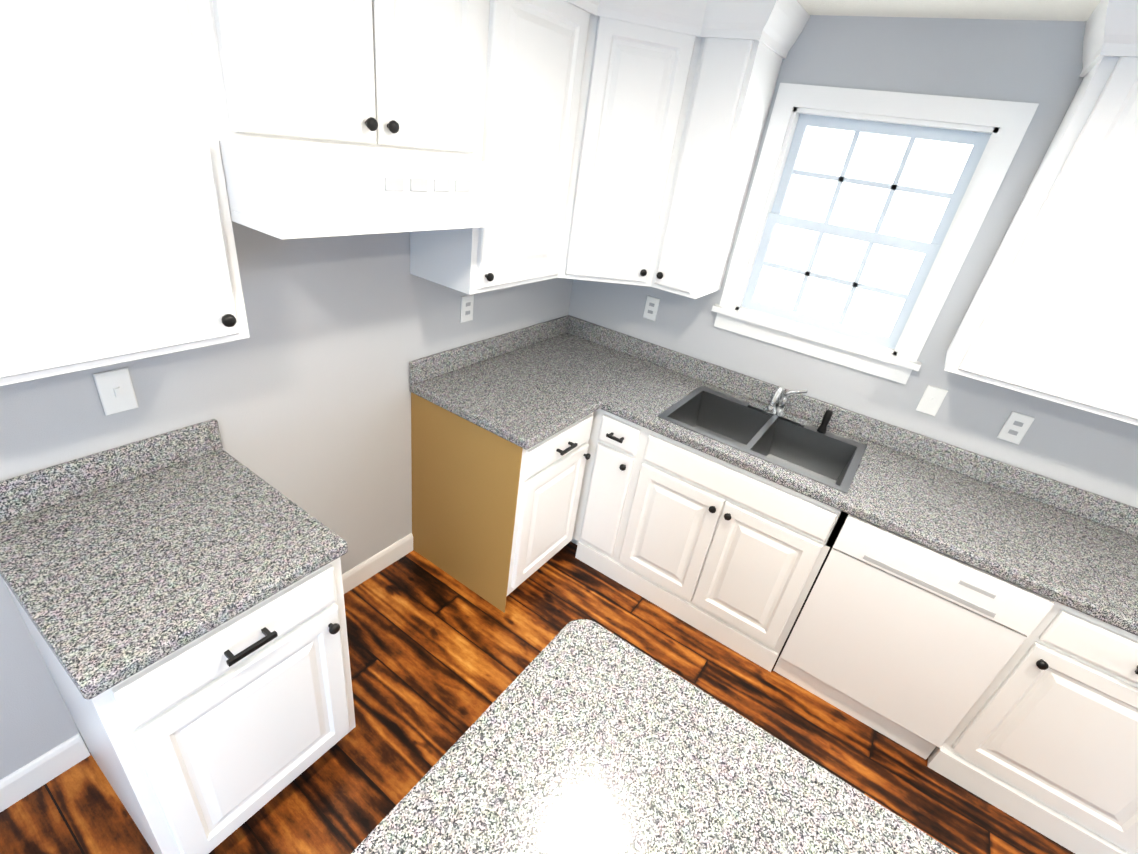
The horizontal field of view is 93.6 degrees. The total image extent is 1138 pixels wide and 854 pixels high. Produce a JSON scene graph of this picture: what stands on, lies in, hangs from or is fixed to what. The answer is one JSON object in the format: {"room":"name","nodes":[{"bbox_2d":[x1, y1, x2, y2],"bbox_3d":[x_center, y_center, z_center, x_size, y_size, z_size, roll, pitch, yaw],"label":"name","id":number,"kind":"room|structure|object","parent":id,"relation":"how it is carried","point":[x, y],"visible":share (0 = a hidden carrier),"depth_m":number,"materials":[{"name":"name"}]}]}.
{"room":"kitchen","nodes":[
{"label":"kitchen","id":0,"kind":"room"},
{"bbox_2d":[0,221,572,779],"bbox_3d":[-1.146,-0.194,1.498,0.120,2.420,4.192,24,32,27],"label":"wall","id":1,"kind":"structure","parent":0,"point":[302,395],"depth_m":1.78,"materials":[{"name":"grey paint"}]},
{"bbox_2d":[0,733,89,811],"bbox_3d":[-1.749,1.127,1.344,0.013,0.105,0.848,24,32,27],"label":"baseboard","id":2,"kind":"structure","parent":1,"relation":"attached to","point":[34,775],"depth_m":1.58,"materials":[{"name":"white wood"}]},
{"bbox_2d":[0,419,222,531],"bbox_3d":[-1.231,0.110,1.433,0.020,0.100,0.551,24,32,27],"label":"backsplash","id":3,"kind":"structure","parent":1,"relation":"attached to","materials":[{"name":"stone"}]},
{"bbox_2d":[93,367,138,415],"bbox_3d":[-1.172,-0.091,1.385,0.012,0.116,0.072,24,32,27],"label":"light switch","id":4,"kind":"object","parent":1,"relation":"attached to","point":[115,389],"visible":1,"depth_m":1.38,"materials":[{"name":"white plastic"}]},
{"bbox_2d":[0,0,249,385],"bbox_3d":[-0.976,-0.590,0.943,0.357,0.940,0.533,24,32,27],"label":"upper cabinet","id":5,"kind":"object","parent":1,"relation":"attached to","point":[117,243],"visible":1,"depth_m":0.98,"materials":[{"name":"white wood"}]},
{"bbox_2d":[197,0,482,159],"bbox_3d":[-0.581,-0.988,1.332,0.357,0.510,0.762,24,32,27],"label":"upper cabinet","id":6,"kind":"object","parent":1,"relation":"attached to","point":[393,76],"visible":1,"depth_m":1.25,"materials":[{"name":"white wood"}]},
{"bbox_2d":[219,140,521,239],"bbox_3d":[-0.567,-0.668,1.459,0.501,0.162,0.758,24,32,27],"label":"range hood","id":7,"kind":"object","parent":6,"relation":"attached to","point":[282,192],"visible":0.83,"depth_m":1.21,"materials":[{"name":"white"}]},
{"bbox_2d":[342,533,412,593],"bbox_3d":[-0.990,0.691,2.359,0.013,0.105,0.758,24,32,27],"label":"baseboard","id":8,"kind":"structure","parent":1,"relation":"attached to","point":[360,573],"depth_m":2.48,"materials":[{"name":"white wood"}]},
{"bbox_2d":[460,294,473,322],"bbox_3d":[-0.446,-0.521,2.348,0.008,0.116,0.072,24,32,27],"label":"electrical outlet","id":9,"kind":"object","parent":1,"relation":"attached to","point":[467,301],"visible":1,"depth_m":2.34,"materials":[{"name":"white plastic"}]},
{"bbox_2d":[410,0,589,294],"bbox_3d":[-0.243,-1.011,1.924,0.357,0.940,0.533,24,32,27],"label":"upper cabinet","id":10,"kind":"object","parent":1,"relation":"attached to","point":[532,58],"visible":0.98,"depth_m":1.84,"materials":[{"name":"white wood"}]},
{"bbox_2d":[557,14,701,285],"bbox_3d":[0.182,-1.150,2.300,0.608,0.940,0.608,24,32,27],"label":"upper cabinet","id":11,"kind":"object","parent":1,"relation":"attached to","point":[636,86],"visible":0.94,"depth_m":2.07,"materials":[{"name":"white wood"}]},
{"bbox_2d":[0,541,1074,853],"bbox_3d":[0.857,1.907,0.844,8.720,0.080,4.280,24,32,27],"label":"floor","id":12,"kind":"structure","parent":0,"point":[440,659],"depth_m":2.03,"materials":[{"name":"wood"}]},
{"bbox_2d":[3,557,355,853],"bbox_3d":[-1.040,0.688,1.539,0.664,0.874,0.533,24,32,27],"label":"base cabinet","id":13,"kind":"object","parent":12,"relation":"on","point":[208,742],"visible":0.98,"depth_m":1.32,"materials":[{"name":"white wood"}]},
{"bbox_2d":[0,419,347,699],"bbox_3d":[-0.983,0.241,1.304,0.638,0.140,0.551,24,32,27],"label":"countertop","id":14,"kind":"structure","parent":13,"relation":"on","point":[119,564],"depth_m":1.28,"materials":[{"name":"stone"}]},
{"bbox_2d":[411,392,592,612],"bbox_3d":[-0.314,0.271,2.510,0.664,0.874,0.507,24,32,27],"label":"base cabinet","id":15,"kind":"object","parent":12,"relation":"on","point":[493,518],"visible":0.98,"depth_m":2.30,"materials":[{"name":"white"}]},
{"bbox_2d":[571,409,598,543],"bbox_3d":[0.006,0.082,2.948,0.650,0.874,0.628,24,32,27],"label":"base cabinet","id":16,"kind":"object","parent":12,"relation":"on","point":[596,413],"depth_m":2.57,"materials":[{"name":"white wood"}]},
{"bbox_2d":[409,315,1137,635],"bbox_3d":[0.833,0.158,2.016,2.888,0.356,1.151,24,32,27],"label":"countertop","id":17,"kind":"structure","parent":16,"relation":"on","point":[1073,547],"depth_m":2.18,"materials":[{"name":"stone"}]},
{"bbox_2d":[747,386,832,433],"bbox_3d":[0.942,-0.083,2.307,0.349,0.182,0.264,24,32,27],"label":"faucet","id":18,"kind":"object","parent":17,"relation":"on","point":[774,412],"depth_m":2.38,"materials":[{"name":"silver metal"}]},
{"bbox_2d":[575,409,666,577],"bbox_3d":[0.354,0.241,2.755,0.208,0.874,0.628,24,32,27],"label":"base cabinet","id":19,"kind":"object","parent":12,"relation":"on","point":[618,447],"depth_m":2.49,"materials":[{"name":"white wood"}]},
{"bbox_2d":[611,437,846,671],"bbox_3d":[0.761,0.507,2.565,0.820,0.700,0.628,24,32,27],"label":"base cabinet","id":20,"kind":"object","parent":12,"relation":"on","point":[730,556],"depth_m":2.25,"materials":[{"name":"white wood"}]},
{"bbox_2d":[773,513,1053,758],"bbox_3d":[1.342,0.703,2.187,0.602,0.872,0.614,24,32,27],"label":"dishwasher","id":21,"kind":"object","parent":12,"relation":"on","point":[911,645],"visible":0.85,"depth_m":1.92,"materials":[{"name":"white metal"}]},
{"bbox_2d":[927,601,1137,853],"bbox_3d":[1.837,0.926,1.916,0.604,0.874,0.664,24,32,27],"label":"base cabinet","id":22,"kind":"object","parent":12,"relation":"on","point":[1042,738],"visible":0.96,"depth_m":1.74,"materials":[{"name":"white wood"}]},
{"bbox_3d":[0.311,1.205,0.971,1.282,0.875,0.650,24,32,27],"label":"cabinet","id":23,"kind":"object","parent":12,"relation":"on","visible":0},
{"bbox_2d":[351,619,956,853],"bbox_3d":[0.296,0.849,0.654,1.315,0.040,0.915,24,32,27],"label":"countertop","id":24,"kind":"structure","parent":23,"relation":"on","point":[582,736],"depth_m":0.96,"materials":[{"name":"stone"}]},
{"bbox_2d":[568,15,1137,507],"bbox_3d":[2.902,0.461,1.440,7.000,2.420,0.120,24,32,27],"label":"wall","id":25,"kind":"structure","parent":0,"point":[1040,63],"depth_m":1.99,"materials":[{"name":"grey paint"}]},
{"bbox_2d":[643,295,659,320],"bbox_3d":[0.423,-0.610,2.748,0.072,0.116,0.008,24,32,27],"label":"electrical outlet","id":26,"kind":"object","parent":25,"relation":"attached to","point":[651,308],"visible":1,"depth_m":2.75,"materials":[{"name":"white plastic"}]},
{"bbox_2d":[651,38,782,298],"bbox_3d":[0.588,-1.038,2.210,0.215,0.940,0.357,24,32,27],"label":"upper cabinet","id":27,"kind":"object","parent":25,"relation":"attached to","point":[733,87],"visible":0.98,"depth_m":2.10,"materials":[{"name":"white wood"}]},
{"bbox_2d":[564,0,1137,76],"bbox_3d":[0.385,-0.523,0.133,2.692,0.136,4.068,24,32,27],"label":"crown molding","id":28,"kind":"structure","parent":25,"relation":"attached to","point":[778,26],"depth_m":1.83,"materials":[{"name":"white wood"}]},
{"bbox_2d":[711,83,1038,383],"bbox_3d":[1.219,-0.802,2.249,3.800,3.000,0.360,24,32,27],"label":"window","id":29,"kind":"structure","parent":25,"relation":"in","point":[866,211],"depth_m":2.25,"materials":[{"name":"white wood"}]},
{"bbox_2d":[916,385,947,415],"bbox_3d":[1.476,-0.106,2.174,0.072,0.116,0.012,24,32,27],"label":"light switch","id":30,"kind":"object","parent":25,"relation":"attached to","point":[931,400],"visible":1,"depth_m":2.17,"materials":[{"name":"white plastic"}]},
{"bbox_2d":[997,411,1034,444],"bbox_3d":[1.712,0.004,2.048,0.072,0.116,0.008,24,32,27],"label":"electrical outlet","id":31,"kind":"object","parent":25,"relation":"attached to","point":[1015,428],"visible":1,"depth_m":2.04,"materials":[{"name":"white plastic"}]},
{"bbox_2d":[944,56,1137,424],"bbox_3d":[1.929,-0.428,1.469,1.192,0.940,0.357,24,32,27],"label":"upper cabinet","id":32,"kind":"object","parent":25,"relation":"attached to","point":[1051,314],"visible":0.89,"depth_m":1.59,"materials":[{"name":"white wood"}]},
{"bbox_2d":[797,0,1100,20],"bbox_3d":[1.827,0.028,-0.728,7.120,0.100,4.340,24,32,27],"label":"ceiling","id":33,"kind":"structure","parent":0,"point":[1065,10],"depth_m":1.69,"materials":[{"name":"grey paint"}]}
]}

